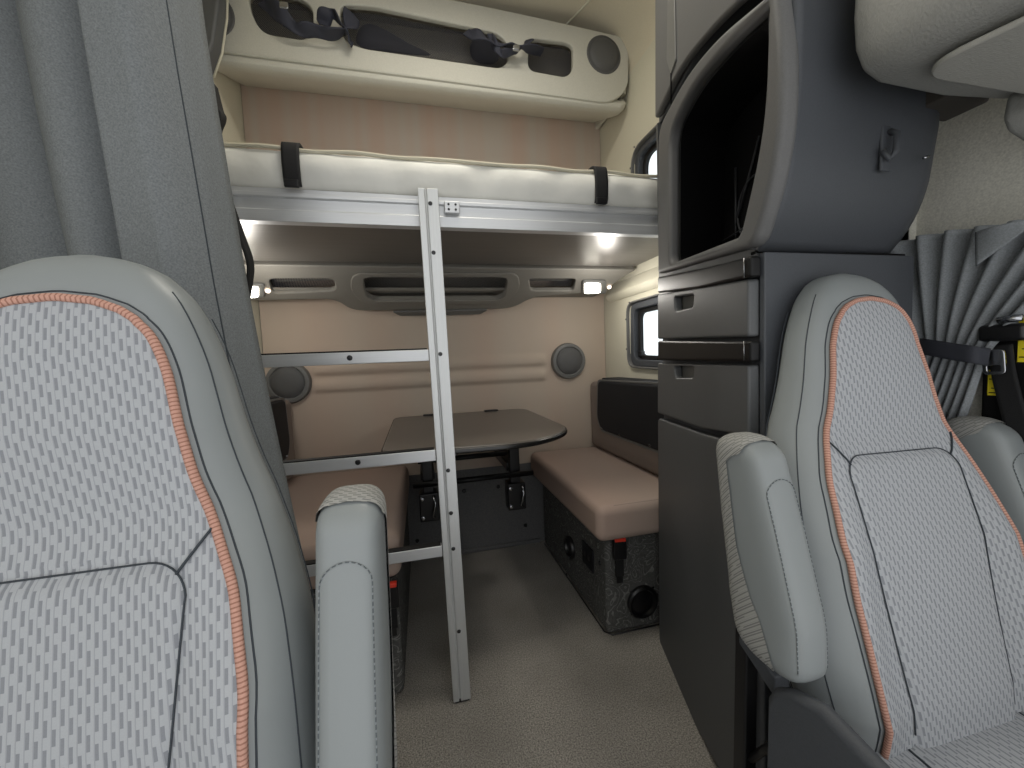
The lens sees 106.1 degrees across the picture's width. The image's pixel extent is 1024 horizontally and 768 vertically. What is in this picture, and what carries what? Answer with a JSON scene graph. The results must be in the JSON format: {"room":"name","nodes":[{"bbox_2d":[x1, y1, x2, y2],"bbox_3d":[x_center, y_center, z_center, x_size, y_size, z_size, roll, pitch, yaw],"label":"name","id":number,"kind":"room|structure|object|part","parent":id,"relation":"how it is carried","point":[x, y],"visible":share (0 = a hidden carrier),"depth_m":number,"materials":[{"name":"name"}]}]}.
{"room":"vehicle interior","nodes":[
{"label":"vehicle interior","id":0,"kind":"room"},
{"bbox_2d":[213,71,264,371],"bbox_3d":[-0.863,-0.148,0.525,0.024,2.300,2.532,-3,4,-13],"label":"wall","id":1,"kind":"structure","parent":0,"point":[229,89],"depth_m":1.60,"materials":[{"name":"beige plastic"}]},
{"bbox_2d":[202,0,228,77],"bbox_3d":[-1.032,-1.245,1.324,0.118,0.444,0.060,-3,4,-13],"label":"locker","id":2,"kind":"object","parent":1,"relation":"attached to","point":[215,12],"visible":0.49,"depth_m":1.32,"materials":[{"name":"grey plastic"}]},
{"bbox_3d":[-1.021,-1.275,1.351,0.082,0.388,0.008,-3,4,-13],"label":"edge trim","id":3,"kind":"part","parent":2,"relation":"part of","materials":[{"name":"beige plastic"}]},
{"bbox_2d":[241,84,605,552],"bbox_3d":[-0.320,-0.363,1.949,1.700,2.500,0.066,-3,4,-13],"label":"wall","id":4,"kind":"structure","parent":0,"point":[500,359],"depth_m":1.92,"materials":[{"name":"plastic"}]},
{"bbox_2d":[266,366,311,402],"bbox_3d":[-1.028,-0.006,1.765,0.196,0.196,0.033,-3,4,-13],"label":"wall speaker","id":5,"kind":"object","parent":4,"relation":"attached to","point":[293,384],"visible":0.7,"depth_m":1.75,"materials":[{"name":"grey plastic"}]},
{"bbox_2d":[270,367,304,397],"bbox_3d":[-1.027,-0.006,1.760,0.146,0.146,0.022,-3,4,-13],"label":"speaker grille","id":6,"kind":"object","parent":5,"relation":"attached to","point":[285,382],"depth_m":1.75,"materials":[{"name":"grey plastic"}]},
{"bbox_3d":[-0.347,-1.066,1.892,1.696,1.070,0.011,-3,4,-13],"label":"panel","id":7,"kind":"part","parent":4,"relation":"part of","materials":[{"name":"fabric"}]},
{"bbox_2d":[218,0,627,129],"bbox_3d":[-0.348,-1.387,1.695,1.739,0.344,0.336,-3,4,-13],"label":"console","id":8,"kind":"object","parent":4,"relation":"attached to","point":[588,82],"visible":0.84,"depth_m":1.59,"materials":[{"name":"beige plastic"}]},
{"bbox_2d":[226,3,234,34],"bbox_3d":[-1.077,-1.317,1.364,0.163,0.163,0.020,-3,4,-13],"label":"speaker grille","id":9,"kind":"object","parent":8,"relation":"attached to","point":[231,10],"depth_m":1.39,"materials":[{"name":"grey plastic"}]},
{"bbox_2d":[258,0,359,47],"bbox_3d":[-0.744,-1.333,1.409,0.346,0.149,0.076,-3,4,-13],"label":"harness","id":10,"kind":"object","parent":8,"relation":"attached to","point":[278,10],"visible":1,"depth_m":1.41,"materials":[{"name":"grey fabric"}]},
{"bbox_2d":[356,24,429,55],"bbox_3d":[-0.483,-1.403,1.572,0.293,0.093,0.039,-3,4,-13],"label":"folded webbing","id":11,"kind":"object","parent":8,"relation":"in","point":[376,33],"visible":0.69,"depth_m":1.55,"materials":[{"name":"grey fabric"}]},
{"bbox_2d":[470,36,498,63],"bbox_3d":[-0.118,-1.437,1.657,0.125,0.116,0.037,-3,4,-13],"label":"pouch","id":12,"kind":"object","parent":8,"relation":"in","point":[483,52],"visible":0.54,"depth_m":1.64,"materials":[{"name":"grey fabric"}]},
{"bbox_2d":[463,28,544,57],"bbox_3d":[-0.025,-1.394,1.577,0.342,0.115,0.086,-3,4,-13],"label":"harness","id":13,"kind":"object","parent":8,"relation":"attached to","point":[474,34],"visible":1,"depth_m":1.56,"materials":[{"name":"grey fabric"}]},
{"bbox_2d":[587,35,620,73],"bbox_3d":[0.410,-1.465,1.707,0.163,0.163,0.020,-3,4,-13],"label":"speaker grille","id":14,"kind":"object","parent":8,"relation":"attached to","point":[603,51],"depth_m":1.70,"materials":[{"name":"grey plastic"}]},
{"bbox_3d":[-0.301,-0.043,1.945,1.694,0.980,0.016,-3,4,-13],"label":"padded panel","id":15,"kind":"part","parent":4,"relation":"part of","materials":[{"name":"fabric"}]},
{"bbox_2d":[244,261,634,315],"bbox_3d":[-0.283,-0.426,1.755,1.671,0.187,0.342,-3,4,-13],"label":"overhead console","id":16,"kind":"object","parent":4,"relation":"attached to","point":[469,289],"visible":0.92,"depth_m":1.70,"materials":[{"name":"grey plastic"}]},
{"bbox_2d":[251,282,270,298],"bbox_3d":[-1.031,-0.374,1.546,0.111,0.050,0.095,-3,4,-13],"label":"light","id":17,"kind":"object","parent":16,"relation":"attached to","point":[260,290],"depth_m":1.54,"materials":[{"name":"beige"}]},
{"bbox_2d":[393,309,486,315],"bbox_3d":[-0.346,-0.351,1.883,0.449,0.025,0.039,-3,4,-12],"label":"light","id":18,"kind":"object","parent":16,"relation":"attached to","point":[402,312],"depth_m":1.87,"materials":[{"name":"grey plastic"}]},
{"bbox_2d":[582,279,610,294],"bbox_3d":[0.400,-0.466,1.851,0.166,0.054,0.105,-3,4,-13],"label":"light","id":19,"kind":"object","parent":16,"relation":"attached to","point":[589,286],"depth_m":1.83,"materials":[{"name":"beige"}]},
{"bbox_2d":[224,141,657,266],"bbox_3d":[-0.241,-0.583,1.500,1.655,0.212,0.822,-3,4,-13],"label":"bunk","id":20,"kind":"object","parent":4,"relation":"attached to","point":[294,202],"visible":0.8,"depth_m":1.16,"materials":[{"name":"leather"}]},
{"bbox_3d":[-0.242,-0.627,1.497,1.651,0.117,0.813,-3,4,-13],"label":"mattress","id":21,"kind":"part","parent":20,"relation":"part of","materials":[{"name":"white fabric"}]},
{"bbox_3d":[-0.151,-0.501,1.135,1.655,0.090,0.030,-3,4,-13],"label":"rail","id":22,"kind":"part","parent":20,"relation":"part of","materials":[{"name":"metal"}]},
{"bbox_2d":[381,409,566,522],"bbox_3d":[-0.154,0.361,1.581,0.665,0.409,0.822,-3,4,-13],"label":"folding table","id":23,"kind":"object","parent":4,"relation":"attached to","point":[503,432],"visible":0.8,"depth_m":1.58,"materials":[{"name":"laminate"}]},
{"bbox_3d":[-0.357,0.349,1.622,0.044,0.285,0.040,-3,4,-13],"label":"bracket arm","id":24,"kind":"part","parent":23,"relation":"part of","materials":[{"name":"black plastic"}]},
{"bbox_3d":[-0.321,0.509,1.582,0.021,0.096,0.022,-5,5,-35],"label":"lever","id":25,"kind":"part","parent":23,"relation":"part of","materials":[{"name":"silver metal"}]},
{"bbox_3d":[0.007,0.328,1.707,0.044,0.285,0.040,-3,4,-13],"label":"bracket arm","id":26,"kind":"part","parent":23,"relation":"part of","materials":[{"name":"black plastic"}]},
{"bbox_3d":[0.044,0.488,1.667,0.021,0.096,0.022,-5,5,-35],"label":"lever","id":27,"kind":"part","parent":23,"relation":"part of","materials":[{"name":"silver metal"}]},
{"bbox_3d":[-0.274,0.664,2.002,1.696,0.439,0.015,-3,4,-13],"label":"panel","id":28,"kind":"part","parent":4,"relation":"part of","materials":[{"name":"black plastic"}]},
{"bbox_2d":[412,538,540,561],"bbox_3d":[-0.174,0.868,2.021,0.680,0.022,0.015,-3,4,-13],"label":"baseboard","id":29,"kind":"structure","parent":4,"relation":"attached to","point":[537,540],"depth_m":2.04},
{"bbox_2d":[551,343,584,378],"bbox_3d":[0.308,-0.124,2.074,0.196,0.196,0.033,-3,4,-13],"label":"wall speaker","id":30,"kind":"object","parent":4,"relation":"attached to","point":[568,359],"visible":1,"depth_m":2.06,"materials":[{"name":"grey plastic"}]},
{"bbox_2d":[557,347,581,373],"bbox_3d":[0.309,-0.124,2.068,0.146,0.146,0.022,-3,4,-13],"label":"speaker grille","id":31,"kind":"object","parent":30,"relation":"attached to","point":[569,359],"depth_m":2.06,"materials":[{"name":"grey plastic"}]},
{"bbox_2d":[251,0,654,74],"bbox_3d":[-0.070,-1.434,0.641,1.713,0.223,2.532,-3,4,-13],"label":"ceiling","id":32,"kind":"structure","parent":0,"point":[633,21],"depth_m":1.66,"materials":[{"name":"plastic"}]},
{"bbox_2d":[0,0,314,613],"bbox_3d":[-0.620,-0.337,0.650,0.401,2.040,0.451,0,4,35],"label":"curtain","id":33,"kind":"object","parent":32,"relation":"hanging from","point":[113,119],"visible":0.36,"depth_m":0.58,"materials":[{"name":"fabric"}]},
{"bbox_2d":[395,540,717,767],"bbox_3d":[0.055,0.959,0.796,1.760,0.020,2.520,-3,4,-13],"label":"floor","id":34,"kind":"structure","parent":0,"point":[549,688],"depth_m":1.19,"materials":[{"name":"carpet"}]},
{"bbox_2d":[0,255,396,767],"bbox_3d":[-0.350,0.443,0.147,0.568,1.125,0.653,-3,4,-13],"label":"seat","id":35,"kind":"object","parent":34,"relation":"on","point":[157,610],"visible":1,"depth_m":0.35,"materials":[{"name":"grey fabric"}]},
{"bbox_3d":[-0.400,0.232,0.308,0.339,0.620,0.150,-3,4,-13],"label":"fabric panel","id":36,"kind":"part","parent":35,"relation":"part of","materials":[{"name":"grey fabric"}]},
{"bbox_3d":[-0.160,0.277,0.394,0.064,0.319,0.152,-3,4,-13],"label":"armrest","id":37,"kind":"part","parent":35,"relation":"part of","materials":[{"name":"grey leather"}]},
{"bbox_2d":[287,466,410,692],"bbox_3d":[-0.699,0.685,1.460,0.595,0.501,0.830,-3,4,-13],"label":"storage bench","id":38,"kind":"object","parent":34,"relation":"on","point":[307,492],"visible":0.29,"depth_m":1.41,"materials":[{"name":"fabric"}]},
{"bbox_2d":[270,396,294,479],"bbox_3d":[-0.963,0.253,1.411,0.129,0.384,0.758,-3,4,-13],"label":"backrest","id":39,"kind":"object","parent":38,"relation":"on","point":[281,408],"visible":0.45,"depth_m":1.62,"materials":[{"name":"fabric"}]},
{"bbox_3d":[-0.904,0.200,1.369,0.006,0.279,0.644,-3,4,-13],"label":"edge trim","id":40,"kind":"part","parent":39,"relation":"part of","materials":[{"name":"grey"}]},
{"bbox_2d":[287,466,408,589],"bbox_3d":[-0.707,0.498,1.448,0.595,0.124,0.830,-3,4,-13],"label":"seat cushion","id":41,"kind":"object","parent":38,"relation":"on","point":[307,492],"depth_m":1.49,"materials":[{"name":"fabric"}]},
{"bbox_2d":[390,580,399,636],"bbox_3d":[-0.352,0.659,1.124,0.048,0.168,0.024,-3,4,-13],"label":"belt","id":42,"kind":"object","parent":38,"relation":"hanging from","point":[394,586],"visible":0.52,"depth_m":1.12,"materials":[{"name":"black plastic"}]},
{"bbox_2d":[261,188,470,702],"bbox_3d":[-0.450,0.213,1.046,0.601,1.478,0.052,-3,4,-13],"label":"ladder","id":43,"kind":"object","parent":34,"relation":"on","point":[437,354],"visible":0.54,"depth_m":1.08,"materials":[{"name":"metal"}]},
{"bbox_3d":[-0.193,0.195,1.105,0.071,1.472,0.052,-3,4,-13],"label":"rail","id":44,"kind":"part","parent":43,"relation":"part of","materials":[{"name":"metal"}]},
{"bbox_2d":[531,446,658,635],"bbox_3d":[0.418,0.682,1.727,0.451,0.623,0.823,-3,4,-13],"label":"storage bench","id":45,"kind":"object","parent":34,"relation":"on","point":[594,497],"visible":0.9,"depth_m":1.42,"materials":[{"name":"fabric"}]},
{"bbox_2d":[564,535,574,558],"bbox_3d":[0.252,0.717,1.690,0.019,0.096,0.096,-3,4,-13],"label":"round vent","id":46,"kind":"object","parent":45,"relation":"attached to","point":[569,540],"depth_m":1.68,"materials":[{"name":"black plastic"}]},
{"bbox_3d":[0.296,0.672,1.502,0.008,0.090,0.100,-3,4,-13],"label":"socket panel","id":47,"kind":"part","parent":45,"relation":"part of","materials":[{"name":"black plastic"}]},
{"bbox_2d":[531,446,658,540],"bbox_3d":[0.408,0.434,1.711,0.451,0.124,0.823,-3,4,-13],"label":"seat cushion","id":48,"kind":"object","parent":45,"relation":"on","point":[614,497],"depth_m":1.47,"materials":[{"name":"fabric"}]},
{"bbox_3d":[0.430,0.868,1.761,0.362,0.006,0.726,-3,4,-13],"label":"box trim","id":49,"kind":"part","parent":45,"relation":"part of","materials":[{"name":"black plastic"}]},
{"bbox_2d":[612,538,626,582],"bbox_3d":[0.375,0.615,1.340,0.048,0.168,0.024,-3,4,-5],"label":"belt","id":50,"kind":"object","parent":45,"relation":"hanging from","point":[619,546],"visible":0.88,"depth_m":1.33,"materials":[{"name":"black plastic"}]},
{"bbox_2d":[591,377,663,474],"bbox_3d":[0.557,0.166,1.765,0.129,0.384,0.758,-3,4,-13],"label":"backrest","id":51,"kind":"object","parent":45,"relation":"on","point":[624,410],"visible":0.65,"depth_m":1.71,"materials":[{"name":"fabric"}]},
{"bbox_3d":[0.517,0.119,1.700,0.006,0.279,0.644,-3,4,-13],"label":"edge trim","id":52,"kind":"part","parent":51,"relation":"part of","materials":[{"name":"grey"}]},
{"bbox_2d":[655,0,988,767],"bbox_3d":[0.551,-0.203,0.950,0.436,2.366,0.682,-3,4,-13],"label":"storage cabinet","id":53,"kind":"object","parent":34,"relation":"on","point":[783,165],"visible":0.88,"depth_m":0.78,"materials":[{"name":"plastic"}]},
{"bbox_3d":[0.560,-0.552,1.254,0.192,0.548,0.013,-3,4,-13],"label":"panel","id":54,"kind":"part","parent":53,"relation":"part of","materials":[{"name":"grey plastic"}]},
{"bbox_3d":[0.421,-0.926,1.017,0.005,0.196,0.066,-2,4,4],"label":"door handle","id":55,"kind":"part","parent":53,"relation":"part of","materials":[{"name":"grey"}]},
{"bbox_3d":[0.480,-0.031,1.021,0.003,0.035,0.152,-2,4,4],"label":"finger pull","id":56,"kind":"part","parent":53,"relation":"part of","materials":[{"name":"grey plastic"}]},
{"bbox_3d":[0.472,-0.216,1.003,0.003,0.043,0.149,-2,4,4],"label":"finger pull","id":57,"kind":"part","parent":53,"relation":"part of","materials":[{"name":"grey plastic"}]},
{"bbox_3d":[0.489,0.540,1.034,0.022,0.879,0.577,-2,4,4],"label":"door","id":58,"kind":"part","parent":53,"relation":"part of","materials":[{"name":"grey plastic"}]},
{"bbox_3d":[0.421,-0.972,0.876,0.020,0.606,0.591,-2,4,4],"label":"door","id":59,"kind":"part","parent":53,"relation":"part of","materials":[{"name":"grey plastic"}]},
{"bbox_3d":[0.466,0.030,0.983,0.022,0.167,0.549,-2,4,4],"label":"drawer","id":60,"kind":"part","parent":53,"relation":"part of","materials":[{"name":"grey plastic"}]},
{"bbox_3d":[0.456,-0.185,0.962,0.022,0.161,0.536,-2,4,4],"label":"drawer","id":61,"kind":"part","parent":53,"relation":"part of","materials":[{"name":"grey plastic"}]},
{"bbox_3d":[0.434,-0.495,0.870,0.030,0.480,0.606,-2,4,4],"label":"cubby frame","id":62,"kind":"part","parent":53,"relation":"part of","materials":[{"name":"grey plastic"}]},
{"bbox_3d":[0.641,0.334,0.760,0.357,1.158,0.012,-3,4,-13],"label":"panel","id":63,"kind":"part","parent":53,"relation":"part of","materials":[{"name":"plastic"}]},
{"bbox_3d":[0.580,-0.807,0.684,0.419,1.129,0.184,-4,4,-22],"label":"curved panel","id":64,"kind":"part","parent":53,"relation":"part of","materials":[{"name":"plastic"}]},
{"bbox_3d":[0.623,-0.393,0.643,0.022,0.073,0.006,-3,4,-13],"label":"hook plate","id":65,"kind":"part","parent":53,"relation":"part of","materials":[{"name":"plastic"}]},
{"bbox_2d":[854,0,1023,140],"bbox_3d":[0.740,-0.485,0.124,0.341,0.451,0.950,-3,4,-13],"label":"console","id":66,"kind":"object","parent":53,"relation":"attached to","point":[967,48],"visible":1,"depth_m":0.49,"materials":[{"name":"grey plastic"}]},
{"bbox_3d":[0.749,-0.346,0.184,0.282,0.113,0.738,-3,4,-13],"label":"inset panel","id":67,"kind":"part","parent":66,"relation":"part of","materials":[{"name":"grey"}]},
{"bbox_2d":[716,274,1023,767],"bbox_3d":[0.664,0.385,0.424,0.607,1.144,0.653,-2,3,-13],"label":"seat","id":68,"kind":"object","parent":34,"relation":"on","point":[874,539],"visible":1,"depth_m":0.56,"materials":[{"name":"grey fabric"}]},
{"bbox_3d":[0.380,0.617,0.630,0.024,0.445,0.025,-2,3,-13],"label":"frame post","id":69,"kind":"part","parent":68,"relation":"part of","materials":[{"name":"black plastic"}]},
{"bbox_3d":[0.388,0.557,0.588,0.012,0.096,0.065,-2,3,-13],"label":"frame rod","id":70,"kind":"part","parent":68,"relation":"part of","materials":[{"name":"black plastic"}]},
{"bbox_3d":[0.370,0.238,0.558,0.064,0.319,0.152,-2,3,-13],"label":"armrest","id":71,"kind":"part","parent":68,"relation":"part of","materials":[{"name":"grey leather"}]},
{"bbox_3d":[0.610,0.172,0.623,0.434,0.726,0.218,-2,3,-13],"label":"backrest","id":72,"kind":"part","parent":68,"relation":"part of","materials":[{"name":"grey fabric"}]},
{"bbox_3d":[0.619,0.172,0.586,0.339,0.620,0.150,-2,3,-13],"label":"fabric panel","id":73,"kind":"part","parent":68,"relation":"part of","materials":[{"name":"grey fabric"}]},
{"bbox_3d":[0.857,0.223,0.672,0.064,0.319,0.152,-2,3,-13],"label":"armrest","id":74,"kind":"part","parent":68,"relation":"part of","materials":[{"name":"grey plastic"}]},
{"bbox_2d":[599,39,1023,415],"bbox_3d":[0.831,-0.245,0.919,0.080,2.300,2.532,-3,4,-13],"label":"wall","id":75,"kind":"structure","parent":0,"point":[977,173],"depth_m":0.77,"materials":[{"name":"beige plastic"}]},
{"bbox_2d":[606,266,658,302],"bbox_3d":[0.592,-0.458,1.699,0.028,0.089,0.720,-3,4,-13],"label":"trim","id":76,"kind":"structure","parent":75,"relation":"attached to","point":[645,281],"depth_m":1.78,"materials":[{"name":"beige plastic"}]},
{"bbox_2d":[625,293,662,369],"bbox_3d":[0.649,-0.221,1.653,0.074,0.329,0.500,-3,4,-13],"label":"window","id":77,"kind":"structure","parent":75,"relation":"in","point":[644,311],"depth_m":1.81,"materials":[{"name":"grey"}]},
{"bbox_3d":[0.671,-0.221,1.659,0.004,0.213,0.384,-3,4,-13],"label":"glass","id":78,"kind":"part","parent":77,"relation":"part of","materials":[{"name":"white glass"}]},
{"bbox_2d":[630,122,658,178],"bbox_3d":[0.626,-0.906,1.585,0.074,0.310,0.410,-3,4,-13],"label":"window","id":79,"kind":"structure","parent":75,"relation":"in","point":[644,157],"depth_m":1.71,"materials":[{"name":"grey"}]},
{"bbox_3d":[0.648,-0.907,1.590,0.004,0.202,0.302,-3,4,-13],"label":"glass","id":80,"kind":"part","parent":79,"relation":"part of","materials":[{"name":"white glass"}]},
{"bbox_2d":[889,219,1023,420],"bbox_3d":[0.835,-0.051,0.691,0.059,0.479,0.333,-3,4,-13],"label":"door curtain","id":81,"kind":"object","parent":75,"relation":"hanging from","point":[964,280],"visible":0.59,"depth_m":0.72,"materials":[{"name":"fabric"}]},
{"bbox_3d":[1.014,-0.210,0.264,0.024,2.300,1.170,-3,4,-13],"label":"door","id":82,"kind":"part","parent":75,"relation":"part of","materials":[{"name":"grey fabric"}]},
{"bbox_2d":[987,370,995,395],"bbox_3d":[0.882,-0.002,0.702,0.002,0.046,0.020,-3,4,-13],"label":"warning label","id":83,"kind":"object","parent":75,"relation":"attached to","point":[990,390],"visible":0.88,"depth_m":0.71,"materials":[{"name":"yellow paper"}]},
{"bbox_2d":[978,314,1023,441],"bbox_3d":[0.866,0.024,0.672,0.038,0.287,0.077,-3,4,-13],"label":"belt","id":84,"kind":"object","parent":75,"relation":"hanging from","point":[1003,372],"visible":0.94,"depth_m":0.67,"materials":[{"name":"black fabric"}]},
{"bbox_2d":[981,341,1023,421],"bbox_3d":[0.913,0.111,0.633,0.014,0.420,0.200,-3,4,-13],"label":"trim","id":85,"kind":"structure","parent":75,"relation":"attached to","point":[990,408],"depth_m":0.70,"materials":[{"name":"black plastic"}]},
{"bbox_2d":[1017,321,1023,361],"bbox_3d":[0.888,-0.078,0.660,0.002,0.080,0.026,-3,4,-13],"label":"warning label","id":86,"kind":"object","parent":75,"relation":"attached to","point":[1020,358],"visible":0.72,"depth_m":0.67,"materials":[{"name":"yellow paper"}]}
]}

